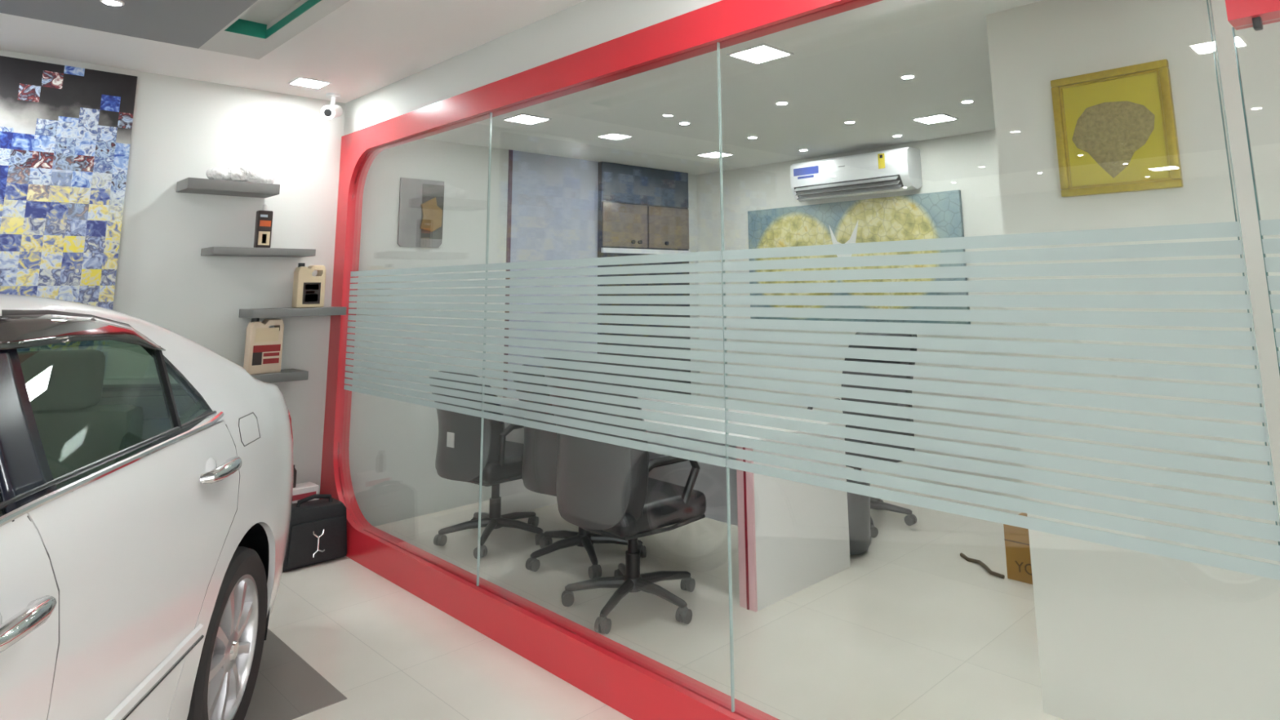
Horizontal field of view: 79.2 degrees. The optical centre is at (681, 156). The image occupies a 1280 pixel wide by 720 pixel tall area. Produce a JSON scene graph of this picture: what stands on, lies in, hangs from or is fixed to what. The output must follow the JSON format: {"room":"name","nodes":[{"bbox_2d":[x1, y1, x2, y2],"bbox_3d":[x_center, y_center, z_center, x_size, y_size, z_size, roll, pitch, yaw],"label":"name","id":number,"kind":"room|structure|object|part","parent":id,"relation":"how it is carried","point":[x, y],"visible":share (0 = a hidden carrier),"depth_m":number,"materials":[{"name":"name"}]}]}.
{"room":"car showroom","nodes":[
{"label":"car showroom","id":0,"kind":"room"},
{"bbox_2d":[0,0,350,59],"bbox_3d":[-1.483,-1.277,-0.475,7.120,0.100,5.365,-10,-13,44],"label":"ceiling","id":1,"kind":"structure","parent":0,"point":[186,23],"depth_m":3.29,"materials":[{"name":"grey paint"}]},
{"bbox_2d":[99,0,124,5],"bbox_3d":[-2.264,-0.615,3.074,0.080,0.007,0.080,-10,-13,44],"label":"recessed light","id":2,"kind":"object","parent":1,"relation":"in","point":[113,2],"visible":1,"depth_m":3.07,"materials":[{"name":"white"}]},
{"bbox_2d":[102,0,120,4],"bbox_3d":[-2.264,-0.616,3.074,0.060,0.004,0.060,-10,-13,44],"label":"diffuser","id":3,"kind":"object","parent":2,"relation":"attached to","point":[109,2],"depth_m":3.08,"materials":[{"name":"white plastic"}]},
{"bbox_2d":[224,0,321,39],"bbox_3d":[0.419,-1.013,1.160,6.760,0.068,0.173,-10,-13,44],"label":"trim","id":4,"kind":"structure","parent":1,"relation":"attached to","point":[244,27],"depth_m":3.48,"materials":[{"name":"teal paint"}]},
{"bbox_2d":[0,0,585,102],"bbox_3d":[-2.188,-1.512,-1.260,9.370,0.120,9.220,-10,-13,44],"label":"ceiling","id":5,"kind":"structure","parent":0,"point":[362,47],"depth_m":3.96,"materials":[{"name":"paint"}]},
{"bbox_2d":[287,76,331,88],"bbox_3d":[-2.248,-0.447,4.673,0.189,0.008,0.189,-10,-13,44],"label":"recessed light","id":6,"kind":"object","parent":5,"relation":"in","point":[299,81],"visible":1,"depth_m":4.67,"materials":[{"name":"white plastic"}]},
{"bbox_2d":[292,78,327,88],"bbox_3d":[-2.248,-0.448,4.673,0.165,0.005,0.165,-10,-13,44],"label":"diffuser","id":7,"kind":"object","parent":6,"relation":"attached to","point":[308,82],"depth_m":4.67,"materials":[{"name":"white plastic"}]},
{"bbox_2d":[320,93,342,119],"bbox_3d":[-2.227,-0.315,4.922,0.095,0.186,0.164,0,-10,-7],"label":"security camera","id":8,"kind":"object","parent":5,"relation":"attached to","point":[331,111],"visible":1,"depth_m":4.89,"materials":[{"name":"white plastic"}]},
{"bbox_3d":[-2.235,-0.392,4.965,0.090,0.020,0.090,-10,-13,44],"label":"mount plate","id":9,"kind":"part","parent":8,"relation":"part of","materials":[{"name":"white plastic"}]},
{"bbox_2d":[0,49,700,526],"bbox_3d":[-4.342,0.567,3.020,0.150,3.000,12.930,-10,-13,44],"label":"wall","id":10,"kind":"structure","parent":0,"point":[183,128],"depth_m":4.84,"materials":[{"name":"paint"}]},
{"bbox_2d":[0,55,137,378],"bbox_3d":[-4.273,0.447,2.976,0.030,2.200,3.440,-10,-13,44],"label":"mosaic","id":11,"kind":"object","parent":10,"relation":"attached to","point":[65,131],"visible":0.6,"depth_m":4.05},
{"bbox_2d":[176,177,279,198],"bbox_3d":[-2.651,0.185,4.529,0.250,0.060,0.477,-10,-13,44],"label":"wall shelf","id":12,"kind":"object","parent":10,"relation":"attached to","point":[190,185],"visible":1,"depth_m":4.44,"materials":[{"name":"grey wood"}]},
{"bbox_2d":[205,164,274,183],"bbox_3d":[-2.607,0.104,4.579,0.174,0.118,0.367,-10,-13,44],"label":"wrapped package","id":13,"kind":"object","parent":12,"relation":"on","point":[245,173],"visible":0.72,"depth_m":4.51},
{"bbox_2d":[200,246,315,257],"bbox_3d":[-2.511,0.569,4.601,0.250,0.042,0.554,-10,-13,44],"label":"wall shelf","id":14,"kind":"object","parent":10,"relation":"attached to","point":[214,251],"visible":1,"depth_m":4.50,"materials":[{"name":"grey wood"}]},
{"bbox_2d":[253,204,272,248],"bbox_3d":[-2.493,0.416,4.611,0.057,0.262,0.080,-10,-13,44],"label":"slim bottle","id":15,"kind":"object","parent":14,"relation":"on","point":[264,218],"visible":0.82,"depth_m":4.59,"materials":[{"name":"black plastic"}]},
{"bbox_2d":[257,231,270,244],"bbox_3d":[-2.473,0.483,4.579,0.001,0.080,0.062,-10,-13,44],"label":"print","id":16,"kind":"object","parent":15,"relation":"attached to","point":[264,237],"depth_m":4.58,"materials":[{"name":"beige paper"}]},
{"bbox_2d":[262,234,266,243],"bbox_3d":[-2.472,0.485,4.580,0.001,0.055,0.024,-10,-13,44],"label":"print","id":17,"kind":"object","parent":15,"relation":"attached to","point":[264,236],"depth_m":4.58},
{"bbox_2d":[259,220,271,226],"bbox_3d":[-2.473,0.397,4.594,0.001,0.035,0.060,-10,-13,44],"label":"print","id":18,"kind":"object","parent":15,"relation":"attached to","point":[262,223],"depth_m":4.59,"materials":[{"name":"orange paper"}]},
{"bbox_2d":[250,368,308,382],"bbox_3d":[-2.478,1.289,4.504,0.250,0.050,0.495,-10,-13,44],"label":"wall shelf","id":19,"kind":"object","parent":10,"relation":"attached to","point":[285,375],"visible":0.47,"depth_m":4.50,"materials":[{"name":"grey wood"}]},
{"bbox_2d":[243,318,284,374],"bbox_3d":[-2.453,1.105,4.541,0.101,0.325,0.180,-10,-13,44],"label":"jug","id":20,"kind":"object","parent":19,"relation":"on","point":[263,344],"visible":0.9,"depth_m":4.50,"materials":[{"name":"plastic"}]},
{"bbox_2d":[252,351,262,365],"bbox_3d":[-2.449,1.167,4.461,0.001,0.072,0.050,-10,-13,44],"label":"print","id":21,"kind":"object","parent":20,"relation":"attached to","point":[256,356],"depth_m":4.46},
{"bbox_2d":[254,327,279,342],"bbox_3d":[-2.419,1.040,4.515,0.001,0.078,0.126,-10,-13,44],"label":"label","id":22,"kind":"object","parent":20,"relation":"on","point":[261,334],"depth_m":4.51,"materials":[{"name":"beige plastic"}]},
{"bbox_2d":[253,344,280,352],"bbox_3d":[-2.416,1.118,4.505,0.001,0.039,0.148,-10,-13,44],"label":"print","id":23,"kind":"object","parent":20,"relation":"on","point":[256,348],"depth_m":4.50},
{"bbox_2d":[262,357,279,364],"bbox_3d":[-2.396,1.193,4.511,0.001,0.029,0.086,-10,-13,44],"label":"print","id":24,"kind":"object","parent":20,"relation":"attached to","point":[265,360],"depth_m":4.51},
{"bbox_2d":[263,351,279,356],"bbox_3d":[-2.396,1.156,4.518,0.001,0.020,0.086,-10,-13,44],"label":"print","id":25,"kind":"object","parent":20,"relation":"on","point":[265,353],"depth_m":4.52},
{"bbox_2d":[239,306,346,318],"bbox_3d":[-2.354,0.944,4.694,0.250,0.050,0.533,-10,-13,44],"label":"wall shelf","id":26,"kind":"object","parent":10,"relation":"attached to","point":[322,311],"visible":1,"depth_m":4.58,"materials":[{"name":"grey wood"}]},
{"bbox_2d":[291,262,325,307],"bbox_3d":[-2.293,0.792,4.761,0.091,0.270,0.165,-10,-13,44],"label":"jug","id":27,"kind":"object","parent":26,"relation":"on","point":[308,290],"visible":1,"depth_m":4.72,"materials":[{"name":"beige plastic"}]},
{"bbox_2d":[304,293,318,302],"bbox_3d":[-2.259,0.862,4.718,0.001,0.046,0.076,-10,-13,44],"label":"print","id":28,"kind":"object","parent":27,"relation":"attached to","point":[308,297],"depth_m":4.72,"materials":[{"name":"black paper"}]},
{"bbox_2d":[302,282,320,304],"bbox_3d":[-2.259,0.835,4.723,0.001,0.130,0.102,-10,-13,44],"label":"print","id":29,"kind":"object","parent":27,"relation":"attached to","point":[311,291],"depth_m":4.72},
{"bbox_2d":[396,177,444,247],"bbox_3d":[-1.839,0.399,5.476,0.032,0.480,0.325,-10,-13,44],"label":"wall picture","id":30,"kind":"object","parent":10,"relation":"attached to","point":[420,210],"visible":1,"depth_m":5.46,"materials":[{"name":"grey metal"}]},
{"bbox_2d":[502,149,512,397],"bbox_3d":[-1.323,1.219,5.868,0.012,2.580,0.030,-10,-13,44],"label":"trim","id":31,"kind":"structure","parent":10,"relation":"attached to","point":[510,152],"depth_m":5.99,"materials":[{"name":"red"}]},
{"bbox_2d":[507,150,598,391],"bbox_3d":[-1.010,1.268,6.183,0.006,2.580,0.865,-10,-13,44],"label":"wall panel","id":32,"kind":"object","parent":10,"relation":"attached to","point":[554,215],"visible":0.36,"depth_m":6.28,"materials":[{"name":"blue paint"}]},
{"bbox_2d":[343,0,721,135],"bbox_3d":[1.091,-0.874,1.972,9.370,0.350,0.088,-10,-13,44],"label":"wall partition","id":33,"kind":"structure","parent":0,"point":[587,24],"depth_m":3.75,"materials":[{"name":"paint"}]},
{"bbox_2d":[319,0,1279,719],"bbox_3d":[1.103,0.520,1.731,9.370,2.520,0.095,-10,-13,44],"label":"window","id":34,"kind":"structure","parent":33,"relation":"in","point":[633,684],"depth_m":2.43,"materials":[{"name":"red glass"}]},
{"bbox_3d":[1.103,0.520,1.731,9.370,2.520,0.095,-10,-13,44],"label":"frame","id":35,"kind":"part","parent":34,"relation":"part of","materials":[{"name":"red metal"}]},
{"bbox_2d":[1225,0,1279,375],"bbox_3d":[1.672,0.482,1.165,1.208,2.368,0.092,-10,-13,44],"label":"door","id":36,"kind":"structure","parent":34,"relation":"attached to","point":[1241,14],"depth_m":1.65,"materials":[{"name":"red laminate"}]},
{"bbox_2d":[244,484,1063,719],"bbox_3d":[-0.947,1.502,-0.542,9.670,0.123,12.930,-10,-13,44],"label":"floor","id":37,"kind":"structure","parent":0,"point":[914,628],"depth_m":3.39,"materials":[{"name":"beige tile"}]},
{"bbox_2d":[0,293,293,719],"bbox_3d":[-2.044,0.982,1.272,1.881,1.539,4.574,1,-10,-11],"label":"car","id":38,"kind":"object","parent":37,"relation":"on","point":[145,522],"visible":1,"depth_m":2.10,"materials":[{"name":"white paint"}]},
{"bbox_3d":[-1.214,0.855,1.405,0.063,0.045,0.232,1,-10,-11],"label":"door handle","id":39,"kind":"part","parent":38,"relation":"part of","materials":[{"name":"silver metal"}]},
{"bbox_3d":[-1.201,1.022,0.999,0.082,0.804,1.136,1,-10,-11],"label":"door","id":40,"kind":"part","parent":38,"relation":"part of","materials":[{"name":"white paint"}]},
{"bbox_3d":[-2.256,1.082,2.063,1.220,0.710,0.530,1,-10,-11],"label":"seat","id":41,"kind":"part","parent":38,"relation":"part of","materials":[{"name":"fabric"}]},
{"bbox_3d":[-1.309,0.727,1.535,0.024,0.128,2.003,1,-10,-11],"label":"belt moulding","id":42,"kind":"part","parent":38,"relation":"part of","materials":[{"name":"silver metal"}]},
{"bbox_3d":[-1.389,1.187,2.002,0.076,0.816,1.070,1,-10,-11],"label":"door","id":43,"kind":"part","parent":38,"relation":"part of","materials":[{"name":"white paint"}]},
{"bbox_3d":[-1.228,1.236,1.371,0.015,0.056,1.800,1,-10,-11],"label":"moulding","id":44,"kind":"part","parent":38,"relation":"part of","materials":[{"name":"white paint"}]},
{"bbox_3d":[-1.404,0.960,2.378,0.062,0.045,0.232,1,-10,-11],"label":"door handle","id":45,"kind":"part","parent":38,"relation":"part of","materials":[{"name":"silver metal"}]},
{"bbox_2d":[288,409,293,444],"bbox_3d":[-1.868,1.204,3.422,0.525,0.255,0.193,-4,-10,20],"label":"tail lamp","id":46,"kind":"object","parent":38,"relation":"attached to","point":[290,418],"depth_m":3.27,"materials":[{"name":"red plastic"}]},
{"bbox_2d":[292,481,319,503],"bbox_3d":[-2.238,2.121,4.511,0.141,0.375,0.165,-10,-13,44],"label":"carton","id":47,"kind":"object","parent":37,"relation":"on","point":[301,491],"visible":0.24,"depth_m":4.50,"materials":[{"name":"red"}]},
{"bbox_2d":[293,464,297,488],"bbox_3d":[-2.275,1.869,4.519,0.044,0.125,0.044,-10,-13,44],"label":"bottle","id":48,"kind":"object","parent":47,"relation":"on","point":[295,471],"visible":0.45,"depth_m":4.51,"materials":[{"name":"black plastic"}]},
{"bbox_2d":[292,491,315,501],"bbox_3d":[-2.195,1.971,4.481,0.001,0.030,0.150,-10,-13,44],"label":"print","id":49,"kind":"object","parent":47,"relation":"attached to","point":[297,495],"depth_m":4.48,"materials":[{"name":"red"}]},
{"bbox_2d":[282,493,346,572],"bbox_3d":[-2.090,2.102,4.376,0.212,0.364,0.366,-10,-13,44],"label":"laptop bag","id":50,"kind":"object","parent":37,"relation":"on","point":[317,533],"visible":0.91,"depth_m":4.32,"materials":[{"name":"fabric"}]},
{"bbox_3d":[-2.084,1.954,4.393,0.029,0.066,0.204,-10,-13,44],"label":"carry handle","id":51,"kind":"part","parent":50,"relation":"part of","materials":[{"name":"fabric"}]},
{"bbox_2d":[429,370,543,559],"bbox_3d":[-1.169,1.819,4.748,0.676,1.020,0.786,-8,-12,38],"label":"office chair","id":52,"kind":"object","parent":37,"relation":"on","point":[459,442],"visible":0.76,"depth_m":4.50,"materials":[{"name":"black fabric"}]},
{"bbox_3d":[-1.312,1.594,4.605,0.530,0.620,0.280,-8,-12,38],"label":"backrest","id":53,"kind":"part","parent":52,"relation":"part of","materials":[{"name":"black leather"}]},
{"bbox_3d":[-1.144,1.873,4.765,0.540,0.120,0.530,-8,-12,38],"label":"seat","id":54,"kind":"part","parent":52,"relation":"part of","materials":[{"name":"black fabric"}]},
{"bbox_3d":[-1.153,1.928,4.745,0.560,0.025,0.521,-8,-12,38],"label":"seat trim","id":55,"kind":"part","parent":52,"relation":"part of","materials":[{"name":"black plastic"}]},
{"bbox_3d":[-0.942,1.730,4.635,0.067,0.286,0.390,-8,-12,38],"label":"armrest","id":56,"kind":"part","parent":52,"relation":"part of","materials":[{"name":"black plastic"}]},
{"bbox_2d":[512,364,646,578],"bbox_3d":[-0.604,1.724,4.406,0.749,1.080,0.658,8,-13,-43],"label":"office chair","id":57,"kind":"object","parent":37,"relation":"on","point":[540,460],"visible":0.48,"depth_m":4.20,"materials":[{"name":"black leather"}]},
{"bbox_3d":[-0.749,1.504,4.292,0.284,0.680,0.530,8,-13,-43],"label":"backrest","id":58,"kind":"part","parent":57,"relation":"part of","materials":[{"name":"black leather"}]},
{"bbox_2d":[543,356,706,634],"bbox_3d":[-0.265,1.548,3.753,0.791,1.200,0.658,8,-13,-42],"label":"office chair","id":59,"kind":"object","parent":37,"relation":"on","point":[602,488],"visible":0.78,"depth_m":3.53,"materials":[{"name":"black leather"}]},
{"bbox_3d":[-0.442,1.326,3.651,0.293,0.790,0.620,8,-13,-42],"label":"backrest","id":60,"kind":"part","parent":59,"relation":"part of","materials":[{"name":"black fabric"}]},
{"bbox_3d":[-0.251,1.748,3.750,0.521,0.025,0.560,8,-13,-42],"label":"seat trim","id":61,"kind":"part","parent":59,"relation":"part of","materials":[{"name":"black plastic"}]},
{"bbox_3d":[-0.241,1.693,3.769,0.530,0.120,0.540,8,-13,-42],"label":"seat","id":62,"kind":"part","parent":59,"relation":"part of","materials":[{"name":"black leather"}]},
{"bbox_3d":[-0.064,1.545,3.610,0.390,0.286,0.067,8,-13,-42],"label":"armrest","id":63,"kind":"part","parent":59,"relation":"part of","materials":[{"name":"black plastic"}]},
{"bbox_2d":[597,161,691,395],"bbox_3d":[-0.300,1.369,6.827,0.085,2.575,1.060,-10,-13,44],"label":"tall cabinet","id":64,"kind":"object","parent":37,"relation":"on","point":[642,211],"visible":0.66,"depth_m":6.87,"materials":[{"name":"brown wood"}]},
{"bbox_3d":[-0.473,1.677,6.575,0.012,1.690,0.514,-10,-13,44],"label":"cabinet door","id":65,"kind":"part","parent":64,"relation":"part of","materials":[{"name":"wood"}]},
{"bbox_3d":[-0.486,0.599,6.755,0.016,0.375,0.514,-10,-13,44],"label":"cabinet door","id":66,"kind":"part","parent":64,"relation":"part of","materials":[{"name":"brown wood"}]},
{"bbox_3d":[-0.391,0.750,6.800,0.019,0.036,0.116,-10,-13,44],"label":"knob","id":67,"kind":"part","parent":64,"relation":"part of","materials":[{"name":"black plastic"}]},
{"bbox_3d":[-0.308,0.264,7.006,0.006,0.335,1.060,-10,-13,44],"label":"panel","id":68,"kind":"part","parent":64,"relation":"part of","materials":[{"name":"blue"}]},
{"bbox_3d":[-0.112,0.657,7.127,0.016,0.375,0.514,-10,-13,44],"label":"cabinet door","id":69,"kind":"part","parent":64,"relation":"part of","materials":[{"name":"brown wood"}]},
{"bbox_3d":[-0.100,1.734,6.946,0.012,1.690,0.514,-10,-13,44],"label":"cabinet door","id":70,"kind":"part","parent":64,"relation":"part of","materials":[{"name":"wood"}]},
{"bbox_2d":[499,396,850,612],"bbox_3d":[-0.164,1.930,4.719,2.270,0.765,0.840,-10,-13,44],"label":"office desk","id":71,"kind":"object","parent":37,"relation":"on","point":[793,536],"visible":0.34,"depth_m":3.95,"materials":[{"name":"white laminate"}]},
{"bbox_3d":[-0.953,2.086,5.489,0.045,0.735,0.800,-10,-13,44],"label":"panel","id":72,"kind":"part","parent":71,"relation":"part of","materials":[{"name":"white laminate"}]},
{"bbox_3d":[-0.210,1.837,4.736,2.205,0.515,0.020,-10,-13,44],"label":"modesty panel","id":73,"kind":"part","parent":71,"relation":"part of","materials":[{"name":"white wood"}]},
{"bbox_3d":[0.615,1.808,3.963,0.045,0.735,0.788,-10,-13,44],"label":"panel","id":74,"kind":"part","parent":71,"relation":"part of","materials":[{"name":"white laminate"}]},
{"bbox_2d":[846,479,871,555],"bbox_3d":[0.952,2.050,4.433,0.276,0.395,0.276,-10,-13,44],"label":"waste bin","id":75,"kind":"object","parent":37,"relation":"on","point":[858,505],"visible":0.35,"depth_m":4.32,"materials":[{"name":"grey plastic"}]},
{"bbox_2d":[807,332,916,537],"bbox_3d":[1.175,1.749,5.120,0.788,1.220,0.655,5,-11,-30],"label":"office chair","id":76,"kind":"object","parent":37,"relation":"on","point":[910,519],"visible":0.27,"depth_m":4.99,"materials":[{"name":"black leather"}]},
{"bbox_3d":[1.163,1.948,5.048,0.521,0.025,0.560,5,-11,-30],"label":"seat trim","id":77,"kind":"part","parent":76,"relation":"part of","materials":[{"name":"black plastic"}]},
{"bbox_3d":[1.375,1.554,5.243,0.294,0.800,0.600,5,-11,-30],"label":"backrest","id":78,"kind":"part","parent":76,"relation":"part of","materials":[{"name":"black leather"}]},
{"bbox_3d":[1.150,1.890,5.051,0.530,0.120,0.540,5,-11,-30],"label":"seat","id":79,"kind":"part","parent":76,"relation":"part of","materials":[{"name":"black leather"}]},
{"bbox_3d":[1.267,1.736,4.849,0.390,0.286,0.067,5,-11,-30],"label":"armrest","id":80,"kind":"part","parent":76,"relation":"part of","materials":[{"name":"black plastic"}]},
{"bbox_2d":[960,552,1004,578],"bbox_3d":[1.606,2.184,4.133,0.050,0.028,0.363,1,-10,-11],"label":"cable","id":81,"kind":"object","parent":37,"relation":"on","point":[986,567],"visible":1,"depth_m":4.11,"materials":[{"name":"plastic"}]},
{"bbox_2d":[1003,512,1032,584],"bbox_3d":[1.916,2.027,3.966,0.382,0.270,0.301,-10,-13,44],"label":"cardboard box","id":82,"kind":"object","parent":37,"relation":"on","point":[1018,557],"visible":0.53,"depth_m":3.95,"materials":[{"name":"brown cardboard"}]},
{"bbox_2d":[422,0,1042,174],"bbox_3d":[2.296,-0.654,3.164,9.370,0.120,3.330,-10,-13,44],"label":"ceiling","id":83,"kind":"structure","parent":0,"point":[849,65],"depth_m":4.56,"materials":[{"name":"paint"}]},
{"bbox_2d":[502,113,551,124],"bbox_3d":[-0.992,-0.241,4.968,0.224,0.008,0.224,-10,-13,44],"label":"recessed light","id":84,"kind":"object","parent":83,"relation":"in","point":[524,118],"visible":1,"depth_m":4.96,"materials":[{"name":"white"}]},
{"bbox_2d":[506,115,547,124],"bbox_3d":[-0.992,-0.243,4.968,0.200,0.005,0.200,-10,-13,44],"label":"diffuser","id":85,"kind":"object","parent":84,"relation":"attached to","point":[525,119],"depth_m":4.97,"materials":[{"name":"white plastic"}]},
{"bbox_2d":[678,121,690,124],"bbox_3d":[0.022,-0.225,5.151,0.080,0.007,0.080,-10,-13,44],"label":"recessed light","id":86,"kind":"object","parent":83,"relation":"in","point":[679,122],"visible":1,"depth_m":5.14,"materials":[{"name":"white"}]},
{"bbox_2d":[695,151,733,158],"bbox_3d":[0.281,-0.017,6.400,0.224,0.008,0.224,-10,-13,44],"label":"recessed light","id":87,"kind":"object","parent":83,"relation":"in","point":[714,154],"visible":1,"depth_m":6.39,"materials":[{"name":"white plastic"}]},
{"bbox_2d":[700,152,730,157],"bbox_3d":[0.281,-0.018,6.400,0.200,0.005,0.200,-10,-13,44],"label":"diffuser","id":88,"kind":"object","parent":87,"relation":"attached to","point":[705,154],"depth_m":6.40,"materials":[{"name":"white plastic"}]},
{"bbox_2d":[746,135,757,138],"bbox_3d":[0.523,-0.143,5.676,0.080,0.007,0.080,-10,-13,44],"label":"recessed light","id":89,"kind":"object","parent":83,"relation":"in","point":[752,136],"visible":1,"depth_m":5.67,"materials":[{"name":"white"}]},
{"bbox_2d":[726,43,793,64],"bbox_3d":[0.373,-0.483,3.639,0.224,0.008,0.224,-10,-13,44],"label":"recessed light","id":90,"kind":"object","parent":83,"relation":"in","point":[758,54],"visible":1,"depth_m":3.63,"materials":[{"name":"white plastic"}]},
{"bbox_2d":[731,45,789,62],"bbox_3d":[0.373,-0.485,3.639,0.200,0.005,0.200,-10,-13,44],"label":"diffuser","id":91,"kind":"object","parent":90,"relation":"attached to","point":[754,54],"depth_m":3.63,"materials":[{"name":"white plastic"}]},
{"bbox_2d":[775,101,788,104],"bbox_3d":[0.604,-0.321,4.623,0.080,0.007,0.080,-10,-13,44],"label":"recessed light","id":92,"kind":"object","parent":83,"relation":"in","point":[777,102],"visible":1,"depth_m":4.61,"materials":[{"name":"white plastic"}]},
{"bbox_2d":[843,120,855,123],"bbox_3d":[1.132,-0.233,5.191,0.080,0.007,0.080,-10,-13,44],"label":"recessed light","id":93,"kind":"object","parent":83,"relation":"in","point":[845,122],"visible":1,"depth_m":5.18,"materials":[{"name":"white"}]},
{"bbox_2d":[891,133,902,137],"bbox_3d":[1.591,-0.155,5.688,0.080,0.007,0.080,-10,-13,44],"label":"recessed light","id":94,"kind":"object","parent":83,"relation":"in","point":[897,135],"visible":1,"depth_m":5.68,"materials":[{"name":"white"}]},
{"bbox_2d":[900,74,915,79],"bbox_3d":[1.195,-0.422,4.072,0.080,0.007,0.080,-10,-13,44],"label":"recessed light","id":95,"kind":"object","parent":83,"relation":"in","point":[905,76],"visible":1,"depth_m":4.06,"materials":[{"name":"white plastic"}]},
{"bbox_2d":[902,75,913,78],"bbox_3d":[1.195,-0.423,4.072,0.060,0.004,0.060,-10,-13,44],"label":"diffuser","id":96,"kind":"object","parent":95,"relation":"attached to","point":[904,77],"depth_m":4.08,"materials":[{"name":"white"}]},
{"bbox_2d":[911,113,959,124],"bbox_3d":[1.684,-0.251,5.123,0.224,0.008,0.224,-10,-13,44],"label":"recessed light","id":97,"kind":"object","parent":83,"relation":"in","point":[940,117],"visible":1,"depth_m":5.11,"materials":[{"name":"white plastic"}]},
{"bbox_2d":[915,115,954,123],"bbox_3d":[1.684,-0.252,5.124,0.200,0.005,0.200,-10,-13,44],"label":"diffuser","id":98,"kind":"object","parent":97,"relation":"attached to","point":[931,118],"depth_m":5.12,"materials":[{"name":"white plastic"}]},
{"bbox_2d":[960,99,974,102],"bbox_3d":[1.721,-0.333,4.643,0.080,0.007,0.080,-10,-13,44],"label":"recessed light","id":99,"kind":"object","parent":83,"relation":"in","point":[963,100],"visible":1,"depth_m":4.63,"materials":[{"name":"white plastic"}]},
{"bbox_2d":[696,129,1026,500],"bbox_3d":[3.538,0.659,4.194,9.370,3.000,0.150,-10,-13,44],"label":"wall","id":100,"kind":"structure","parent":0,"point":[968,163],"depth_m":5.88,"materials":[{"name":"paint"}]},
{"bbox_2d":[790,146,922,201],"bbox_3d":[1.362,0.152,6.177,1.080,0.314,0.250,-10,-13,44],"label":"air conditioner","id":101,"kind":"object","parent":100,"relation":"attached to","point":[895,170],"visible":1,"depth_m":6.04,"materials":[{"name":"white plastic"}]},
{"bbox_2d":[794,174,903,196],"bbox_3d":[1.309,0.240,6.128,0.970,0.088,0.070,-10,-13,44],"label":"air vent","id":102,"kind":"object","parent":101,"relation":"attached to","point":[841,186],"depth_m":6.08,"materials":[{"name":"white plastic"}]},
{"bbox_2d":[747,190,970,324],"bbox_3d":[1.330,0.852,6.247,2.000,0.980,0.038,-10,-13,44],"label":"painting","id":103,"kind":"object","parent":100,"relation":"attached to","point":[937,215],"visible":0.44,"depth_m":6.15,"materials":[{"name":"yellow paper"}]},
{"bbox_2d":[986,0,1279,719],"bbox_3d":[3.247,0.357,1.115,5.435,2.580,0.160,-10,-13,44],"label":"wall pillar","id":104,"kind":"structure","parent":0,"point":[1122,633],"depth_m":2.60,"materials":[{"name":"paint"}]},
{"bbox_2d":[1050,59,1183,197],"bbox_3d":[1.545,-0.093,2.763,0.384,0.444,0.030,-10,-13,44],"label":"picture","id":105,"kind":"object","parent":104,"relation":"attached to","point":[1116,131],"visible":1,"depth_m":2.75,"materials":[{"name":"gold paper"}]}
]}

